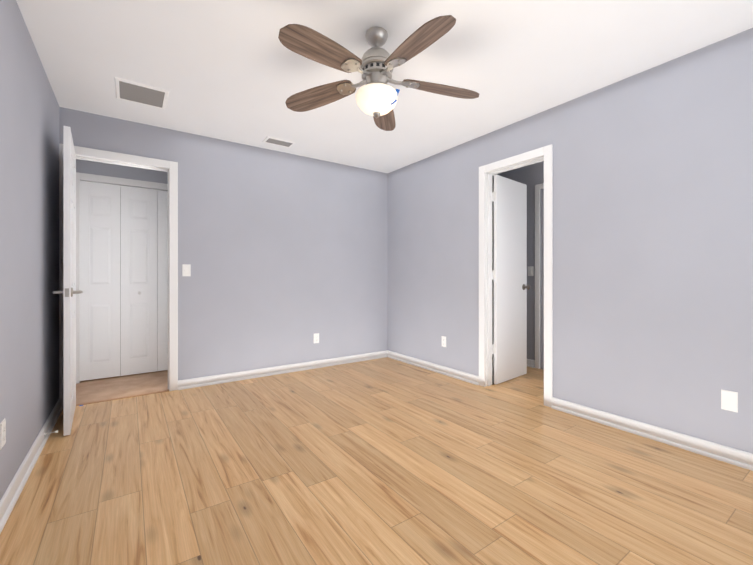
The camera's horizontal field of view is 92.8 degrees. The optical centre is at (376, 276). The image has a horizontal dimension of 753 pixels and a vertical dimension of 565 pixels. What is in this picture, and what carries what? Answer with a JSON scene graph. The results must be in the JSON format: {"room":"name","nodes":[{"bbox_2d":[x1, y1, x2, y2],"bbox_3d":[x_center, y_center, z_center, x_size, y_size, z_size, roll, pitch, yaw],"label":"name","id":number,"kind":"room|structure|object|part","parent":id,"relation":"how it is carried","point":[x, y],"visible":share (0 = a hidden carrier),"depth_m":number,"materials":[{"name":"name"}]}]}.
{"room":"empty bedroom","nodes":[
{"label":"empty bedroom","id":0,"kind":"room"},
{"bbox_2d":[0,0,58,499],"bbox_3d":[-1.752,-0.157,1.622,0.115,2.440,6.110,0,0,-35],"label":"wall","id":1,"kind":"structure","parent":0,"point":[29,249],"depth_m":1.95,"materials":[{"name":"paint"}]},
{"bbox_2d":[0,418,5,449],"bbox_3d":[-1.655,0.695,1.591,0.008,0.114,0.070,0,0,-35],"label":"electrical outlet","id":2,"kind":"object","parent":1,"relation":"attached to","point":[2,433],"visible":1,"depth_m":1.58,"materials":[{"name":"white plastic"}]},
{"bbox_2d":[0,398,62,533],"bbox_3d":[-1.290,1.020,1.077,0.025,0.086,4.458,0,0,-35],"label":"baseboard","id":3,"kind":"structure","parent":1,"relation":"attached to","point":[10,497],"depth_m":1.89,"materials":[{"name":"white wood"}]},
{"bbox_2d":[76,159,167,183],"bbox_3d":[-2.232,-0.158,4.179,2.000,2.440,0.115,0,0,-35],"label":"wall","id":4,"kind":"structure","parent":0,"point":[107,169],"depth_m":3.79,"materials":[{"name":"paint"}]},
{"bbox_2d":[80,181,119,380],"bbox_3d":[-2.860,0.040,3.718,0.334,2.020,0.030,0,0,-35],"label":"bifold door","id":5,"kind":"structure","parent":4,"relation":"in","point":[100,280],"depth_m":3.70,"materials":[{"name":"white wood"}]},
{"bbox_2d":[76,172,167,383],"bbox_3d":[-2.454,0.010,4.017,1.476,2.105,0.132,0,0,-35],"label":"door frame","id":6,"kind":"structure","parent":4,"relation":"attached to","point":[118,181],"depth_m":3.58,"materials":[{"name":"white wood"}]},
{"bbox_2d":[120,186,157,375],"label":"bifold door","id":7,"kind":"structure","parent":4,"relation":"in","point":[138,280],"depth_m":3.89,"materials":[{"name":"white wood"}]},
{"bbox_2d":[157,190,167,370],"bbox_3d":[-2.299,0.040,4.088,0.334,2.020,0.059,0,0,-35],"label":"bifold door","id":8,"kind":"structure","parent":4,"relation":"in","point":[162,218],"depth_m":4.02,"materials":[{"name":"white wood"}]},
{"bbox_2d":[59,107,387,379],"bbox_3d":[-0.752,-0.158,4.226,4.490,2.440,0.115,0,0,-35],"label":"wall","id":9,"kind":"structure","parent":0,"point":[284,255],"depth_m":3.85,"materials":[{"name":"paint"}]},
{"bbox_2d":[63,126,75,435],"bbox_3d":[-2.276,0.026,2.667,0.035,2.058,0.707,0,0,-38],"label":"door","id":10,"kind":"structure","parent":9,"relation":"in","point":[69,278],"depth_m":2.40,"materials":[{"name":"white wood"}]},
{"bbox_2d":[53,288,82,296],"bbox_3d":[-2.114,0.105,2.456,0.155,0.064,0.177,0,0,-38],"label":"door handle","id":11,"kind":"object","parent":10,"relation":"attached to","point":[67,292],"depth_m":2.41,"materials":[{"name":"silver metal"}]},
{"bbox_2d":[59,143,177,405],"bbox_3d":[-2.253,-0.008,3.190,0.841,2.140,0.147,0,0,-35],"label":"door frame","id":12,"kind":"structure","parent":9,"relation":"attached to","point":[115,158],"depth_m":3.33,"materials":[{"name":"white wood"}]},
{"bbox_2d":[182,264,190,275],"bbox_3d":[-1.810,-0.063,3.418,0.070,0.115,0.013,0,0,-35],"label":"light switch","id":13,"kind":"object","parent":9,"relation":"attached to","point":[186,269],"visible":1,"depth_m":3.42,"materials":[{"name":"white plastic"}]},
{"bbox_2d":[178,350,387,389],"bbox_3d":[-0.856,1.019,4.070,2.459,0.086,0.025,0,0,-35],"label":"baseboard","id":14,"kind":"structure","parent":9,"relation":"attached to","point":[224,378],"depth_m":3.89,"materials":[{"name":"white wood"}]},
{"bbox_2d":[314,333,318,342],"bbox_3d":[-0.701,0.717,4.188,0.070,0.114,0.008,0,0,-35],"label":"electrical outlet","id":15,"kind":"object","parent":9,"relation":"attached to","point":[316,337],"visible":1,"depth_m":4.19,"materials":[{"name":"white plastic"}]},
{"bbox_2d":[0,357,752,564],"bbox_3d":[0.096,1.113,2.898,4.605,0.100,6.110,0,0,-35],"label":"floor","id":16,"kind":"structure","parent":0,"point":[385,461],"depth_m":1.85,"materials":[{"name":"brown wood"}]},
{"bbox_2d":[76,390,168,405],"bbox_3d":[-2.226,1.065,3.150,0.749,0.014,0.042,0,0,-35],"label":"threshold","id":17,"kind":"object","parent":16,"relation":"on","point":[121,397],"depth_m":3.13,"materials":[{"name":"brown wood"}]},
{"bbox_2d":[16,0,752,172],"bbox_3d":[0.096,-1.427,2.897,4.605,0.100,6.110,0,0,-35],"label":"ceiling","id":18,"kind":"structure","parent":0,"point":[236,71],"depth_m":2.26,"materials":[{"name":"paint"}]},
{"bbox_2d":[114,77,168,109],"bbox_3d":[-1.767,-1.373,2.704,0.330,0.009,0.350,0,0,-35],"label":"ceiling vent","id":19,"kind":"object","parent":18,"relation":"in","point":[138,93],"visible":1,"depth_m":2.68,"materials":[{"name":"white metal"}]},
{"bbox_2d":[262,136,295,147],"bbox_3d":[-0.994,-1.373,3.661,0.300,0.009,0.175,0,0,-35],"label":"ceiling vent","id":20,"kind":"object","parent":18,"relation":"in","point":[277,141],"visible":0.98,"depth_m":3.65,"materials":[{"name":"white metal"}]},
{"bbox_2d":[278,15,478,130],"bbox_3d":[0.010,-1.140,1.992,1.192,0.475,1.172,0,0,-35],"label":"ceiling fan","id":21,"kind":"object","parent":18,"relation":"hanging from","point":[376,96],"visible":1,"depth_m":1.95,"materials":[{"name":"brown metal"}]},
{"bbox_3d":[-0.262,-1.103,1.749,0.153,0.062,0.479,0,0,42],"label":"blade","id":22,"kind":"part","parent":21,"relation":"part of","materials":[{"name":"brown wood"}]},
{"bbox_3d":[-0.353,-1.104,2.198,0.479,0.062,0.153,0,0,24],"label":"blade","id":23,"kind":"part","parent":21,"relation":"part of","materials":[{"name":"brown wood"}]},
{"bbox_3d":[0.001,-0.990,2.036,0.239,0.127,0.239,0,0,-35],"label":"glass","id":24,"kind":"part","parent":21,"relation":"part of","materials":[{"name":"beige glass"}]},
{"bbox_3d":[0.046,-1.104,2.422,0.153,0.062,0.479,0,0,6],"label":"blade","id":25,"kind":"part","parent":21,"relation":"part of","materials":[{"name":"brown wood"}]},
{"bbox_3d":[0.192,-1.103,1.696,0.153,0.062,0.479,0,0,-30],"label":"blade","id":26,"kind":"part","parent":21,"relation":"part of","materials":[{"name":"brown wood"}]},
{"bbox_3d":[0.383,-1.103,2.113,0.479,0.062,0.153,0,0,-12],"label":"blade","id":27,"kind":"part","parent":21,"relation":"part of","materials":[{"name":"brown wood"}]},
{"bbox_2d":[495,161,543,369],"bbox_3d":[2.080,-0.158,3.975,0.115,2.440,2.800,0,0,-35],"label":"wall","id":28,"kind":"structure","parent":0,"point":[531,176],"depth_m":4.22,"materials":[{"name":"paint"}]},
{"bbox_2d":[528,266,532,275],"bbox_3d":[1.820,-0.068,4.240,0.013,0.114,0.070,0,0,-35],"label":"light switch","id":29,"kind":"object","parent":28,"relation":"attached to","point":[530,270],"visible":1,"depth_m":4.24,"materials":[{"name":"white plastic"}]},
{"bbox_2d":[527,359,534,367],"bbox_3d":[1.536,1.019,4.640,0.025,0.086,1.090,0,0,-35],"label":"baseboard","id":30,"kind":"structure","parent":28,"relation":"attached to","point":[530,363],"depth_m":4.22,"materials":[{"name":"white wood"}]},
{"bbox_2d":[535,183,543,368],"bbox_3d":[2.081,-0.005,3.858,0.016,2.135,0.805,0,0,-35],"label":"door frame","id":31,"kind":"structure","parent":28,"relation":"attached to","point":[538,187],"depth_m":4.16,"materials":[{"name":"white wood"}]},
{"bbox_2d":[388,28,752,453],"bbox_3d":[1.495,-0.158,2.930,0.115,2.440,4.573,0,0,-35],"label":"wall","id":32,"kind":"structure","parent":0,"point":[653,246],"depth_m":2.46,"materials":[{"name":"paint"}]},
{"bbox_2d":[387,350,478,384],"bbox_3d":[0.571,1.019,4.145,0.025,0.086,1.523,0,0,-35],"label":"baseboard","id":33,"kind":"structure","parent":32,"relation":"attached to","point":[455,373],"depth_m":4.00,"materials":[{"name":"white wood"}]},
{"bbox_2d":[442,336,445,346],"bbox_3d":[0.735,0.707,3.922,0.008,0.114,0.070,0,0,-35],"label":"electrical outlet","id":34,"kind":"object","parent":32,"relation":"attached to","point":[443,341],"visible":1,"depth_m":3.92,"materials":[{"name":"white plastic"}]},
{"bbox_2d":[493,175,526,383],"bbox_3d":[1.389,0.025,3.723,0.616,2.058,0.042,0,0,-41],"label":"door","id":35,"kind":"structure","parent":32,"relation":"in","point":[510,280],"depth_m":3.67,"materials":[{"name":"white wood"}]},
{"bbox_3d":[1.159,-0.048,3.528,0.011,1.593,0.039,0,0,-41],"label":"right door hinges","id":36,"kind":"part","parent":35,"relation":"part of","materials":[{"name":"silver metal"}]},
{"bbox_2d":[522,284,530,289],"bbox_3d":[1.576,0.109,3.879,0.064,0.064,0.177,0,0,-41],"label":"door knob","id":37,"kind":"object","parent":35,"relation":"attached to","point":[527,287],"depth_m":3.83,"materials":[{"name":"silver metal"}]},
{"bbox_2d":[479,144,552,406],"bbox_3d":[1.272,-0.008,3.254,0.147,2.140,0.740,0,0,-35],"label":"door frame","id":38,"kind":"structure","parent":32,"relation":"attached to","point":[487,172],"depth_m":3.46,"materials":[{"name":"white wood"}]},
{"bbox_2d":[551,397,752,470],"bbox_3d":[2.048,1.020,2.007,0.025,0.086,2.195,0,0,-35],"label":"baseboard","id":39,"kind":"structure","parent":32,"relation":"attached to","point":[732,456],"depth_m":2.31,"materials":[{"name":"white wood"}]},
{"bbox_2d":[721,389,737,412],"bbox_3d":[2.024,0.711,2.057,0.007,0.114,0.070,0,0,-35],"label":"electrical outlet","id":40,"kind":"object","parent":32,"relation":"attached to","point":[729,400],"visible":1,"depth_m":2.06,"materials":[{"name":"white plastic"}]}
]}

